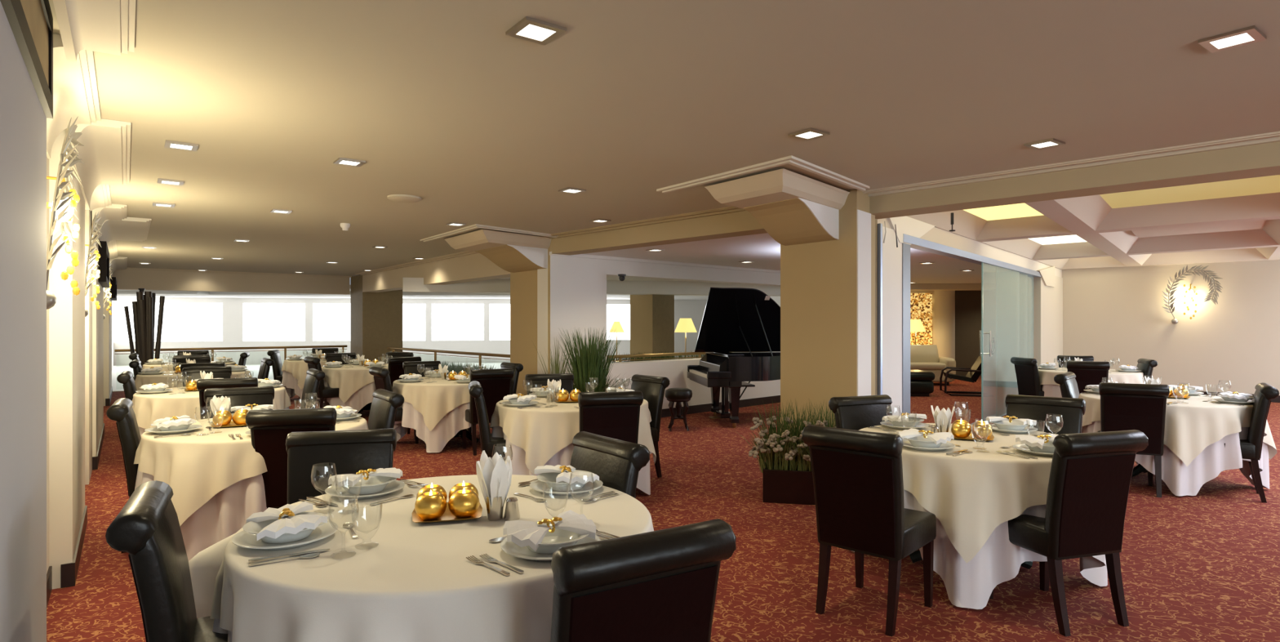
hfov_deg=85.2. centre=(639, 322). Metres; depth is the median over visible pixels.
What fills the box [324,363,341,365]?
plate
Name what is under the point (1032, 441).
folded napkin
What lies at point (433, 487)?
votive candle
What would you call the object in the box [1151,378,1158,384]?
paper napkin
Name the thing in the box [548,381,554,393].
paper napkin
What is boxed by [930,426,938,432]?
salt shaker
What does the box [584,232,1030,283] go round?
ceiling
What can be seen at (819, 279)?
column
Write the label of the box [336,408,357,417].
plate
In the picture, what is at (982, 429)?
votive candle
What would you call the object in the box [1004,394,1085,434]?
dining chair
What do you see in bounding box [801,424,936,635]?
dining chair
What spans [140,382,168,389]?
folded napkin
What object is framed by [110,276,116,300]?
framed picture
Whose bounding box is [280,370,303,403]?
cloth
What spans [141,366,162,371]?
folded napkin
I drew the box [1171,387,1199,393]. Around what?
plate
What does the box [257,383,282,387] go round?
charger plate
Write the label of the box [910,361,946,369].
seat cushion
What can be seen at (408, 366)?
dining chair
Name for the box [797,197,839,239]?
trim
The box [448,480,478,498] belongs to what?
votive candle
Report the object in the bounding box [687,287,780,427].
grand piano
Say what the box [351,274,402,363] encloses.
column
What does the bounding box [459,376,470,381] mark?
plate
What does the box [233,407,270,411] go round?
plate
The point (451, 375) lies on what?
votive candle
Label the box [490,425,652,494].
cloth
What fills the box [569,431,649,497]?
dining chair
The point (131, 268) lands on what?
trim
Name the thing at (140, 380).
tablecloth
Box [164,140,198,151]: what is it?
recessed light
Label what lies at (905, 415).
folded napkin
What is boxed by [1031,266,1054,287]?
trim
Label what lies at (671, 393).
cushion
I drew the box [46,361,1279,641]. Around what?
floor
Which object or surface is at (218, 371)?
dining chair
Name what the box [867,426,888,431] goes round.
soup spoon
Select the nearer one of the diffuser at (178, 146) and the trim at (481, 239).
the diffuser at (178, 146)
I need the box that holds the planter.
[735,400,836,504]
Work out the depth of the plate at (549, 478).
2.88 m
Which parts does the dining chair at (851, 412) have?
backrest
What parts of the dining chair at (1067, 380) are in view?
backrest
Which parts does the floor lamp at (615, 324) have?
lamp shade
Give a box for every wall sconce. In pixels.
[46,117,84,309]
[84,210,102,316]
[103,261,112,319]
[1161,264,1222,324]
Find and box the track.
[903,233,1041,277]
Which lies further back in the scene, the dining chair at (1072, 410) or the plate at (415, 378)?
the plate at (415, 378)
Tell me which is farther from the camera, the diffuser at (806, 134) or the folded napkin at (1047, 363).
the folded napkin at (1047, 363)
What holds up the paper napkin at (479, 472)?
in the napkin holder at (495, 512)
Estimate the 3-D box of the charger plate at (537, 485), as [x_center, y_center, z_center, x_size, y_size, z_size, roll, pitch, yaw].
[-0.310,0.693,2.935,0.308,0.025,0.308,0,0,42]
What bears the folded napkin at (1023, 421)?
on the plate at (1001, 424)
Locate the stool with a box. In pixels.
[664,387,692,431]
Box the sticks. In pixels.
[124,291,164,376]
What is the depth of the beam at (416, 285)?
14.22 m
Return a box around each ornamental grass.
[440,360,498,374]
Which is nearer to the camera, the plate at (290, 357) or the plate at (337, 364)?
the plate at (337, 364)
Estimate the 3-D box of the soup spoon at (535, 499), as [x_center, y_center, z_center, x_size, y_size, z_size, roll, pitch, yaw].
[-0.445,0.701,2.794,0.188,0.008,0.037,0,0,42]
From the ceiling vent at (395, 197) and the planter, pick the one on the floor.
the planter
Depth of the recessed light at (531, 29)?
2.73 m
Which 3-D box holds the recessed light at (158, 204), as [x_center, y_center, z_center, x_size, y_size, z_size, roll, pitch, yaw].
[-4.650,-1.144,6.790,0.176,0.012,0.176,0,0,-36]
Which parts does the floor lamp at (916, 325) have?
lamp shade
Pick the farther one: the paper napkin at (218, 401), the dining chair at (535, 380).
the dining chair at (535, 380)
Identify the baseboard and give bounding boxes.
[46,565,52,607]
[60,505,87,587]
[92,422,104,469]
[105,386,112,405]
[661,395,780,417]
[1197,391,1279,402]
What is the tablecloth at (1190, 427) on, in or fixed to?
on the cloth at (1181, 479)
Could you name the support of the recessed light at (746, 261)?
in the ceiling at (762, 249)
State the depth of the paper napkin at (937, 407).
4.29 m
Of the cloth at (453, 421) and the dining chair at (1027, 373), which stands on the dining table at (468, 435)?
the cloth at (453, 421)
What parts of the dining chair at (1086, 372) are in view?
backrest, panel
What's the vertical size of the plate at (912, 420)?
0.046 m
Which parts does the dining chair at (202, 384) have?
backrest, panel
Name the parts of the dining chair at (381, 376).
panel, backrest, seat, leg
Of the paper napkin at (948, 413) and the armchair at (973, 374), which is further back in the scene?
the armchair at (973, 374)
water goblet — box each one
[334,476,362,510]
[351,502,382,547]
[542,486,568,517]
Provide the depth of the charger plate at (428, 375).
8.83 m
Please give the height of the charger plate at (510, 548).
0.025 m
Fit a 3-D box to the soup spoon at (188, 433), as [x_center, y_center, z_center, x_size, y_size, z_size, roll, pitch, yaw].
[-2.889,0.701,4.300,0.188,0.008,0.037,0,0,-36]
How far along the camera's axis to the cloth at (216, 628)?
2.23 m
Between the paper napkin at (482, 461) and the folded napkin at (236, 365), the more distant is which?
the folded napkin at (236, 365)
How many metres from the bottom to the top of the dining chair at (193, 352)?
0.956 m
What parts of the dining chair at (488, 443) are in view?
panel, backrest, seat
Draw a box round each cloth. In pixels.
[134,464,266,560]
[137,406,289,436]
[212,617,232,641]
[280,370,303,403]
[316,379,375,413]
[393,401,490,452]
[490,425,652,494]
[851,488,1107,608]
[1040,384,1062,397]
[1081,420,1269,495]
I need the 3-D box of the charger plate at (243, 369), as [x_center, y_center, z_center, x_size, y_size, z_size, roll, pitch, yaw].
[-5.825,0.693,10.044,0.308,0.025,0.308,0,0,-36]
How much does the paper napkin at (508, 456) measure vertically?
0.210 m
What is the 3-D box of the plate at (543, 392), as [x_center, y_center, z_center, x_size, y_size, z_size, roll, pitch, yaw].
[-0.906,0.671,6.641,0.248,0.046,0.248,0,0,-36]
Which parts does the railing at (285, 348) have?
post, handrail, rail, post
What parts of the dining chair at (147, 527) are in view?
panel, backrest, seat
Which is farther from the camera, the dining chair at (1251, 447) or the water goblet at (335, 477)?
the dining chair at (1251, 447)
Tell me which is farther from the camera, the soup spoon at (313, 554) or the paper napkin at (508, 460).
the paper napkin at (508, 460)
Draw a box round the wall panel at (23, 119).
[0,0,46,641]
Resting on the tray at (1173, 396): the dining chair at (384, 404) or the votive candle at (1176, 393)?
the votive candle at (1176, 393)
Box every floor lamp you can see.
[608,321,624,355]
[674,318,697,358]
[910,319,925,344]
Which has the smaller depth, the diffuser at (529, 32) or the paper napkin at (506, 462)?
the paper napkin at (506, 462)
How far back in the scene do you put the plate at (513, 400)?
5.85 m
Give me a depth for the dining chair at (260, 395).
5.56 m
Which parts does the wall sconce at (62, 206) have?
plate, knob, arm, stem, bulb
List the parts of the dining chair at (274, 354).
backrest, seat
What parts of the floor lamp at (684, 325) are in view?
lamp shade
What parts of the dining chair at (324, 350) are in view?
backrest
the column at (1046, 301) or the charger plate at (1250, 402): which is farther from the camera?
the column at (1046, 301)
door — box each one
[979,262,1018,421]
[995,266,1026,416]
[1013,271,1030,394]
[1017,273,1031,394]
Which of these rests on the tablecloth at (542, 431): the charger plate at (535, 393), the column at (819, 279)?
the charger plate at (535, 393)
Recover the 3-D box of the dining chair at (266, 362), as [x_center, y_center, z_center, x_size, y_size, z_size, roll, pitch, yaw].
[-5.612,1.002,9.986,0.582,0.956,0.492,0,0,-35]
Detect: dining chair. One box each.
[105,480,227,641]
[106,397,141,552]
[116,370,137,400]
[128,352,139,360]
[128,359,143,377]
[172,355,210,370]
[173,354,209,356]
[177,350,208,355]
[180,362,225,386]
[182,366,231,386]
[196,377,257,418]
[204,386,274,418]
[238,351,249,368]
[245,407,337,508]
[257,357,274,378]
[266,349,299,400]
[285,427,396,503]
[300,368,324,408]
[303,355,339,408]
[311,347,338,356]
[324,352,363,411]
[367,388,404,429]
[368,366,426,448]
[385,351,413,363]
[387,355,421,388]
[402,360,440,438]
[462,368,514,455]
[467,361,523,442]
[467,380,506,457]
[524,373,573,395]
[550,518,736,641]
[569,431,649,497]
[577,391,643,497]
[631,373,670,477]
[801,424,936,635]
[828,394,892,430]
[988,429,1148,635]
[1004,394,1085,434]
[1010,356,1044,395]
[1053,371,1079,398]
[1057,355,1093,367]
[1066,360,1110,394]
[1097,382,1169,497]
[1135,358,1157,383]
[1224,382,1279,502]
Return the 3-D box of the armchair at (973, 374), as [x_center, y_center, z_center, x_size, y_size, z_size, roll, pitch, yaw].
[6.687,0.971,14.182,0.982,1.022,0.644,0,0,15]
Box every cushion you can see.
[664,387,692,399]
[910,344,938,362]
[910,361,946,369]
[910,369,934,380]
[942,371,974,382]
[965,344,995,382]
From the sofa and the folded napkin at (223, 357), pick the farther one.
the sofa
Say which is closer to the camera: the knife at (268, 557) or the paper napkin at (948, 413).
the knife at (268, 557)
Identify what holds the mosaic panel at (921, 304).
attached to the wall at (911, 291)
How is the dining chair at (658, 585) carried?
on the floor
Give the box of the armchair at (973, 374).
[939,344,995,396]
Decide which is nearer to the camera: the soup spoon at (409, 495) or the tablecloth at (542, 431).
the soup spoon at (409, 495)
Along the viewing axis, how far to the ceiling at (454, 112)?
3.84 m
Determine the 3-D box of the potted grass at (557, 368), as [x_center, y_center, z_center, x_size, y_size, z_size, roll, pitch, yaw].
[-1.033,0.827,8.825,0.527,1.307,0.581,0,0,11]
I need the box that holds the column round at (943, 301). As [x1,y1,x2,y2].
[932,290,955,359]
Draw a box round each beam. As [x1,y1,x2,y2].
[112,269,350,294]
[362,253,510,292]
[402,277,780,296]
[549,210,767,255]
[869,141,1279,218]
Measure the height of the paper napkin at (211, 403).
0.172 m
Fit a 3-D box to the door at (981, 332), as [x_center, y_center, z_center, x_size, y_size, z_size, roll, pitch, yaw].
[5.688,0.301,11.004,0.160,2.331,2.424,0,0,38]
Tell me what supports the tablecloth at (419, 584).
on the cloth at (216, 628)
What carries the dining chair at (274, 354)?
on the floor
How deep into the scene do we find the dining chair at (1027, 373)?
10.23 m
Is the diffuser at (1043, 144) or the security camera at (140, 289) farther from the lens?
the security camera at (140, 289)
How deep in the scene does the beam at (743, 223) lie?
7.87 m
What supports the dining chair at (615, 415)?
on the floor
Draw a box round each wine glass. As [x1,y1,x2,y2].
[311,463,337,510]
[327,496,359,554]
[568,475,594,502]
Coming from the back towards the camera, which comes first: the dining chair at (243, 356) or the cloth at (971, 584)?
the dining chair at (243, 356)
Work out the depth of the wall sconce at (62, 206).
3.15 m
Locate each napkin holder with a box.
[440,372,446,379]
[484,495,505,520]
[551,391,557,400]
[937,424,948,431]
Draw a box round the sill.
[969,408,1006,424]
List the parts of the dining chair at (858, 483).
leg, panel, backrest, leg, leg, seat, leg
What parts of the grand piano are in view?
leg, under frame, leg, lid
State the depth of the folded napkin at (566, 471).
2.88 m
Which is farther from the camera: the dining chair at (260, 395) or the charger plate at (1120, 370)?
the charger plate at (1120, 370)
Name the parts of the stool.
leg, leg, screw post, seat frame, leg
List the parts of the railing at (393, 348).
post, handrail, rail, post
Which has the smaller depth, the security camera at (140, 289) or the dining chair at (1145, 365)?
the dining chair at (1145, 365)
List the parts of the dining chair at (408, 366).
backrest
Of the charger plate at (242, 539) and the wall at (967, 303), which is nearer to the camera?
the charger plate at (242, 539)
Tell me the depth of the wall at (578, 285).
10.02 m
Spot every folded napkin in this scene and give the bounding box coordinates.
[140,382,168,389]
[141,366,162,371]
[147,358,163,361]
[153,414,195,427]
[216,356,232,359]
[226,364,246,368]
[231,403,273,411]
[246,501,327,540]
[257,377,280,382]
[286,354,302,357]
[323,404,355,414]
[325,360,342,364]
[328,466,402,487]
[365,360,384,365]
[399,373,422,378]
[425,368,448,373]
[453,373,469,379]
[502,392,536,401]
[502,509,595,551]
[529,385,560,391]
[533,464,599,484]
[606,386,635,391]
[882,412,926,422]
[898,427,954,444]
[986,415,1036,425]
[1015,433,1057,448]
[1038,362,1055,366]
[1084,384,1098,388]
[1119,364,1137,368]
[1167,383,1203,390]
[1217,391,1253,399]
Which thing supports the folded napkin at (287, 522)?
on the plate at (251, 526)
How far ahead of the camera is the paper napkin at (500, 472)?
2.46 m
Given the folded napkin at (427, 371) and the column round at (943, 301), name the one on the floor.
the column round at (943, 301)
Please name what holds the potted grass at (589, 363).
on the floor
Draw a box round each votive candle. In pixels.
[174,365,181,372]
[185,380,196,390]
[212,411,231,426]
[213,409,231,417]
[232,410,247,425]
[233,408,248,414]
[414,489,446,519]
[416,483,447,500]
[448,371,457,378]
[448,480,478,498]
[448,487,479,517]
[457,371,466,375]
[556,390,568,400]
[569,390,580,400]
[951,417,970,426]
[951,421,970,437]
[971,419,991,428]
[972,422,992,439]
[1168,386,1173,396]
[1173,386,1188,397]
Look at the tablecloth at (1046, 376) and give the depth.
9.71 m
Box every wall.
[46,128,113,588]
[113,297,706,365]
[537,254,780,408]
[770,296,780,306]
[875,217,1062,415]
[910,290,932,293]
[955,290,1030,376]
[1062,259,1279,395]
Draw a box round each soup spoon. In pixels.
[154,433,191,437]
[248,551,319,565]
[298,497,327,506]
[342,521,357,538]
[369,493,413,505]
[488,535,506,542]
[513,492,546,501]
[518,478,537,484]
[595,528,620,537]
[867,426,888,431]
[952,450,973,455]
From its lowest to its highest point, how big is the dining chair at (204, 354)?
0.956 m
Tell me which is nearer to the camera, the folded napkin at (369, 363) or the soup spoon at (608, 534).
the soup spoon at (608, 534)
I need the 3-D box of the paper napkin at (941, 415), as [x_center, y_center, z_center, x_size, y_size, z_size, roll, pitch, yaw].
[1.829,0.614,4.213,0.055,0.172,0.056,0,0,-14]
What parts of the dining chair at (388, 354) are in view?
backrest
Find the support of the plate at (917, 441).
on the charger plate at (907, 443)
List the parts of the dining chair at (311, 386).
backrest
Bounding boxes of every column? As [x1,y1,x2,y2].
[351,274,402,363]
[510,247,550,395]
[630,293,652,360]
[652,293,674,359]
[780,188,875,431]
[857,209,871,395]
[1030,275,1062,367]
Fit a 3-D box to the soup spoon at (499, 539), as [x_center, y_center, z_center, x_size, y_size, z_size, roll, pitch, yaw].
[-0.415,0.701,2.296,0.037,0.008,0.188,0,0,43]
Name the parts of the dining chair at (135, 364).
backrest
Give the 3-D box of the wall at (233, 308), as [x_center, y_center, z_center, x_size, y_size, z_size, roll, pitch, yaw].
[-8.786,0.230,25.001,26.672,2.500,0.200,0,0,-8]
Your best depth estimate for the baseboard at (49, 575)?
3.73 m
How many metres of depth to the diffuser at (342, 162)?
5.00 m
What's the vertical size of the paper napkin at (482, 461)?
0.203 m
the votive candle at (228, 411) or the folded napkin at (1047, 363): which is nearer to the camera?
the votive candle at (228, 411)
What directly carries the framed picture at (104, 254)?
attached to the wall at (80, 348)
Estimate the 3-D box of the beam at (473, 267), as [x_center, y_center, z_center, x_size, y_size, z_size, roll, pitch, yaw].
[-4.135,-0.935,13.585,0.350,0.430,7.806,0,0,-37]
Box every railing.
[114,345,346,360]
[386,346,510,368]
[606,351,705,361]
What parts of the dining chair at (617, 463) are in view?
backrest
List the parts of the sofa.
armrest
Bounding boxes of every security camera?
[137,288,145,293]
[617,273,626,280]
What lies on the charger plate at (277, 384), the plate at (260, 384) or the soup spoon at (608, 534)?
the plate at (260, 384)
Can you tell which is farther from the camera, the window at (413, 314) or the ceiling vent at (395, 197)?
the window at (413, 314)
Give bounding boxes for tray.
[210,420,246,427]
[412,502,482,523]
[555,398,577,402]
[951,431,994,440]
[1168,394,1190,398]
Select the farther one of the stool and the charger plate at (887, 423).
the stool
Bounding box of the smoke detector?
[340,222,350,231]
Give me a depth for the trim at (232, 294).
19.21 m
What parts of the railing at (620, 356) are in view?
rail, handrail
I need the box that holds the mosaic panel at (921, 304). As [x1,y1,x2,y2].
[910,293,932,344]
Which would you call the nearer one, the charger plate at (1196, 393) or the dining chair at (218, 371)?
the charger plate at (1196, 393)
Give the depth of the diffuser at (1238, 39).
2.83 m
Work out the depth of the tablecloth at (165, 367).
11.40 m
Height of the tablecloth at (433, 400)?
0.516 m
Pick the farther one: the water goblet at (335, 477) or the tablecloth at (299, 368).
the tablecloth at (299, 368)
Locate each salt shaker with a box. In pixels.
[503,496,519,520]
[546,392,552,402]
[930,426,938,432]
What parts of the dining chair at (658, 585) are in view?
backrest, panel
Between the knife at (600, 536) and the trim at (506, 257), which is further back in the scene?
the trim at (506, 257)
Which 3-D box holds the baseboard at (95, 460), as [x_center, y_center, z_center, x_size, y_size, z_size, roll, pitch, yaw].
[-6.336,1.415,8.136,0.062,0.129,2.883,0,0,-36]
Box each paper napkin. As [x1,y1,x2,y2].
[204,372,210,378]
[209,399,217,414]
[213,396,224,413]
[219,395,229,410]
[438,364,443,374]
[442,365,447,373]
[475,460,490,504]
[480,449,488,465]
[480,460,486,499]
[482,457,499,499]
[489,455,507,506]
[491,451,499,466]
[497,461,510,502]
[504,455,512,502]
[506,459,510,477]
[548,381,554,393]
[551,379,558,394]
[555,379,561,395]
[930,404,937,426]
[933,409,942,426]
[934,405,940,412]
[936,409,947,431]
[942,407,951,427]
[946,406,955,430]
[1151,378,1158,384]
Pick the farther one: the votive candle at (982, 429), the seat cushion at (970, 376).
the seat cushion at (970, 376)
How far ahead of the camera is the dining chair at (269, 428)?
4.19 m
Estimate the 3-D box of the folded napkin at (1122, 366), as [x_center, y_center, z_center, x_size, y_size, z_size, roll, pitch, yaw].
[6.966,0.636,9.924,0.201,0.059,0.280,0,0,40]
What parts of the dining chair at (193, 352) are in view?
backrest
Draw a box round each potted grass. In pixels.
[534,335,574,373]
[558,327,631,391]
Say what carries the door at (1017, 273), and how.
attached to the track
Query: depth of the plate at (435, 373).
8.88 m
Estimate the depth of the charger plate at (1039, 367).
10.39 m
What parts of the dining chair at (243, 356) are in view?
backrest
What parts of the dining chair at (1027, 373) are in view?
panel, backrest, seat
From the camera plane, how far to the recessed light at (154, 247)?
10.65 m
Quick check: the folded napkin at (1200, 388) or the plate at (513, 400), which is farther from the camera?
the folded napkin at (1200, 388)
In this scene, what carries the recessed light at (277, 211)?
in the ceiling at (454, 112)
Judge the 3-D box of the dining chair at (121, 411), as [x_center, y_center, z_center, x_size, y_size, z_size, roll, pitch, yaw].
[-3.254,1.002,4.747,0.582,0.956,0.492,0,0,-33]
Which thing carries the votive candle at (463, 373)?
on the tray
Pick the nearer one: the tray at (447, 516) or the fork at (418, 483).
the tray at (447, 516)
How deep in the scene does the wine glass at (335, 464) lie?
2.59 m
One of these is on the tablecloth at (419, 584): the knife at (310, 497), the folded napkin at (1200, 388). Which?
the knife at (310, 497)
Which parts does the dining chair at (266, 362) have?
backrest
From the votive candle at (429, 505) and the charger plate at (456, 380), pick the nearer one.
the votive candle at (429, 505)
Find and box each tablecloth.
[132,386,291,428]
[133,416,368,525]
[134,369,252,390]
[142,360,235,372]
[188,474,653,641]
[281,357,358,389]
[321,363,388,402]
[392,375,470,431]
[489,393,656,475]
[858,422,1057,562]
[1038,367,1145,385]
[1078,391,1276,466]
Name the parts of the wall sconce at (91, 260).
knob, stem, bulb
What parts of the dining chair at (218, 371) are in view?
backrest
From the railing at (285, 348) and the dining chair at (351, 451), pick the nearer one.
the dining chair at (351, 451)
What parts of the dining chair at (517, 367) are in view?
backrest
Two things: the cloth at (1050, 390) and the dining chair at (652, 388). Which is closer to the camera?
the dining chair at (652, 388)
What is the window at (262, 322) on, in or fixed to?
in the wall at (233, 308)
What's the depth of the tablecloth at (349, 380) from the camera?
10.54 m
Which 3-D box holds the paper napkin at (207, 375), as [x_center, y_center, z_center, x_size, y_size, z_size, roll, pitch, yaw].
[-4.570,0.617,7.351,0.047,0.166,0.050,0,0,14]
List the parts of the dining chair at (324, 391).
panel, backrest, leg, seat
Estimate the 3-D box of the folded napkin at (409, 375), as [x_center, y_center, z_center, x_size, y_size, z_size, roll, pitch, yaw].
[-2.728,0.636,8.260,0.201,0.059,0.280,0,0,-36]
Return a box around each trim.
[116,290,231,296]
[127,267,346,276]
[130,267,351,276]
[208,291,351,296]
[354,250,470,274]
[356,250,472,274]
[402,292,510,297]
[444,229,551,251]
[475,244,546,272]
[506,244,547,268]
[549,251,780,273]
[743,197,837,245]
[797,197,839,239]
[877,222,882,395]
[887,216,934,244]
[902,242,910,413]
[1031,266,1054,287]
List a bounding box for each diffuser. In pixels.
[161,181,178,184]
[170,143,192,149]
[340,160,358,164]
[517,24,554,39]
[565,189,578,191]
[798,131,820,137]
[1033,142,1055,146]
[1211,33,1253,47]
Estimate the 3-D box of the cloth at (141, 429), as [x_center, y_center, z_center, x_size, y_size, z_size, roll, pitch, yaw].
[-4.434,1.090,7.256,1.402,0.757,1.389,0,0,-3]
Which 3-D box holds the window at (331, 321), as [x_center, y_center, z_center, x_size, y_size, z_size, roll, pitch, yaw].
[-10.629,-0.005,24.743,1.850,1.330,0.085,0,0,-8]
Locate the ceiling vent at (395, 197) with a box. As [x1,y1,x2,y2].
[386,194,421,202]
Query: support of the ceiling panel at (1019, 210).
attached to the ceiling at (454, 112)
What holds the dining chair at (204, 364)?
on the floor
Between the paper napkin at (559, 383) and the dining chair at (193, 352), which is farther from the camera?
the dining chair at (193, 352)
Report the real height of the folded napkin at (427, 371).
0.059 m
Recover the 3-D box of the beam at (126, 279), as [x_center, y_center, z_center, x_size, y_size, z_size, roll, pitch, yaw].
[-9.456,-0.925,16.090,5.140,0.450,0.350,0,0,-37]
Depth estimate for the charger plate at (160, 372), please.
9.38 m
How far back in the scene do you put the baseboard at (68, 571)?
3.94 m
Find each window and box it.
[113,302,222,341]
[243,302,305,341]
[313,302,351,340]
[402,303,425,340]
[431,303,484,340]
[489,303,510,340]
[606,304,630,339]
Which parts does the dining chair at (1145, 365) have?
backrest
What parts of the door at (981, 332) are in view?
handle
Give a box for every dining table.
[357,402,371,413]
[453,429,478,442]
[909,549,1032,568]
[1131,463,1147,476]
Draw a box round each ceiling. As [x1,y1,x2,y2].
[48,0,1279,277]
[116,275,707,299]
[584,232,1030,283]
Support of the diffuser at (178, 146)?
attached to the recessed light at (168, 144)
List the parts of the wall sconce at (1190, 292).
knob, bulb, stem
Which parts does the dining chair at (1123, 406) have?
backrest, panel, leg, leg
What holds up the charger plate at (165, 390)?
on the tablecloth at (147, 407)
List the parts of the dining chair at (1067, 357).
backrest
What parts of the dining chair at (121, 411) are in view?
panel, backrest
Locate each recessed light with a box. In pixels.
[142,246,156,248]
[152,202,174,207]
[156,177,184,186]
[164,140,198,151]
[233,239,249,241]
[270,208,292,213]
[333,157,365,166]
[372,245,387,248]
[445,222,466,226]
[505,16,566,45]
[558,186,586,193]
[589,218,610,222]
[645,248,664,251]
[738,260,754,262]
[787,128,830,140]
[919,262,935,263]
[1023,137,1065,149]
[1198,25,1266,53]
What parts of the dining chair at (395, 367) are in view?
backrest, panel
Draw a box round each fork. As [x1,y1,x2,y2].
[400,479,428,485]
[404,482,420,486]
[465,555,510,575]
[479,553,524,573]
[577,490,615,499]
[581,493,618,502]
[995,450,1030,458]
[1003,450,1037,458]
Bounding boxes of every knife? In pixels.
[154,432,196,436]
[248,548,329,562]
[306,495,337,505]
[595,533,611,539]
[871,426,897,431]
[946,448,968,454]
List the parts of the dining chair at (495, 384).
leg, seat, leg, backrest, panel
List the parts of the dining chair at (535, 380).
backrest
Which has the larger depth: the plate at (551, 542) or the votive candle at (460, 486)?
the votive candle at (460, 486)
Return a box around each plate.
[135,388,173,393]
[137,371,165,374]
[139,386,168,391]
[140,368,163,373]
[144,361,164,364]
[144,424,202,434]
[146,360,164,363]
[151,420,196,431]
[214,360,234,362]
[217,358,230,360]
[231,366,243,369]
[231,368,248,371]
[231,520,337,550]
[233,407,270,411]
[242,511,328,542]
[257,381,276,386]
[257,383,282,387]
[287,356,301,359]
[323,364,344,367]
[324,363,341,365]
[324,480,404,498]
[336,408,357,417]
[336,413,361,420]
[336,472,396,493]
[369,363,381,366]
[396,378,423,382]
[400,376,421,380]
[424,373,448,377]
[428,371,440,375]
[453,379,470,382]
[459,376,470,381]
[500,533,599,560]
[501,400,537,406]
[505,397,533,404]
[526,520,589,553]
[528,392,546,397]
[529,479,603,495]
[534,388,549,395]
[537,469,593,490]
[880,420,928,429]
[888,417,924,426]
[902,439,955,450]
[903,434,942,448]
[990,420,1030,430]
[990,423,1037,433]
[1013,443,1053,456]
[1026,438,1055,453]
[1037,366,1058,369]
[1040,364,1056,368]
[1083,389,1099,393]
[1090,386,1098,391]
[1115,368,1141,372]
[1119,367,1138,370]
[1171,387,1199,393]
[1173,391,1204,395]
[1213,398,1253,404]
[1218,395,1253,401]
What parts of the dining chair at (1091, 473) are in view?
leg, seat, leg, leg, backrest, panel, leg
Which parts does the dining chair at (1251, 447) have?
seat, leg, leg, backrest, panel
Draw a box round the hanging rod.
[949,212,955,231]
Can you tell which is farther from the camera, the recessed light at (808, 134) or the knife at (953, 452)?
the recessed light at (808, 134)
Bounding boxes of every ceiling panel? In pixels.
[964,203,1043,220]
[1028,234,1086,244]
[1099,174,1279,208]
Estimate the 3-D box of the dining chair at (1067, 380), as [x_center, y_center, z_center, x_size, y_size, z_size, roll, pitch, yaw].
[4.574,1.002,7.043,0.582,0.956,0.492,0,0,42]
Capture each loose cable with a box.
[883,221,886,243]
[894,224,897,247]
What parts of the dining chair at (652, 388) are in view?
backrest, seat, leg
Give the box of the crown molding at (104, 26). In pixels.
[46,0,151,276]
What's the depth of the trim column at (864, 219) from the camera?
6.10 m
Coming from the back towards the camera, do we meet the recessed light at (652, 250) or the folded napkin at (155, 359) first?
the folded napkin at (155, 359)
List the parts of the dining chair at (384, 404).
backrest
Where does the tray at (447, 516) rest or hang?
on the tablecloth at (419, 584)
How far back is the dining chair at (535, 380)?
7.03 m
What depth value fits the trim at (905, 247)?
7.54 m
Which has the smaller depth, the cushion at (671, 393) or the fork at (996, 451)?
the fork at (996, 451)
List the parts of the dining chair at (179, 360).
backrest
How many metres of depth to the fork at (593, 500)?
2.77 m
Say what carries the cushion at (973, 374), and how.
on the armchair at (973, 374)
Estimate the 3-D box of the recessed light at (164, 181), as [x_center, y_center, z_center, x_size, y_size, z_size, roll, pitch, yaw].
[-3.840,-1.144,5.690,0.176,0.012,0.176,0,0,-36]
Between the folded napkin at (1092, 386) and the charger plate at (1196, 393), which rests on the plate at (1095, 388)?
the folded napkin at (1092, 386)
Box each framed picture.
[0,0,53,118]
[97,240,109,288]
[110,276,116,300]
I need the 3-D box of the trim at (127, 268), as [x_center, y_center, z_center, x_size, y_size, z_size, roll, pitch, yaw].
[-9.266,-1.140,15.838,5.140,0.020,0.040,0,0,-37]
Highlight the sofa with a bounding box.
[910,344,955,385]
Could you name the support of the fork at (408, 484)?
on the tablecloth at (419, 584)
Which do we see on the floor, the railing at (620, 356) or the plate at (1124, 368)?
the railing at (620, 356)
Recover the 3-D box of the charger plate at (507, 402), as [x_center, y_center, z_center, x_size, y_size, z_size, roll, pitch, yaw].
[-1.021,0.693,5.914,0.308,0.025,0.308,0,0,-36]
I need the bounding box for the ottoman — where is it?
[910,369,934,395]
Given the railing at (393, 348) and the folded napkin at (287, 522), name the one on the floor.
the railing at (393, 348)
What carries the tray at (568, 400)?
on the tablecloth at (542, 431)
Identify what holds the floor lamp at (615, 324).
on the floor
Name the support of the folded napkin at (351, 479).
on the plate at (373, 484)
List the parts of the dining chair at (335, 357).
backrest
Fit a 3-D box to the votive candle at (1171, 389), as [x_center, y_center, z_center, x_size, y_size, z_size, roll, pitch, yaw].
[4.920,0.648,6.509,0.110,0.102,0.110,0,0,37]
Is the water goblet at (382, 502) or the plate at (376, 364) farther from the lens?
the plate at (376, 364)
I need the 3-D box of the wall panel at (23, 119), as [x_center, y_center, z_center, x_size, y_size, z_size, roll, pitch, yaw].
[0.062,0.170,-0.576,0.100,2.620,7.912,0,0,-36]
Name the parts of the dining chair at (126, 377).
backrest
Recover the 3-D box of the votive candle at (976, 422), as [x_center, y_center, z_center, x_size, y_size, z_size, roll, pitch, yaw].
[2.096,0.648,4.267,0.110,0.102,0.110,0,0,25]
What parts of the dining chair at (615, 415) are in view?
backrest, panel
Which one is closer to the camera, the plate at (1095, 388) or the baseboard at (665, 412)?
the plate at (1095, 388)

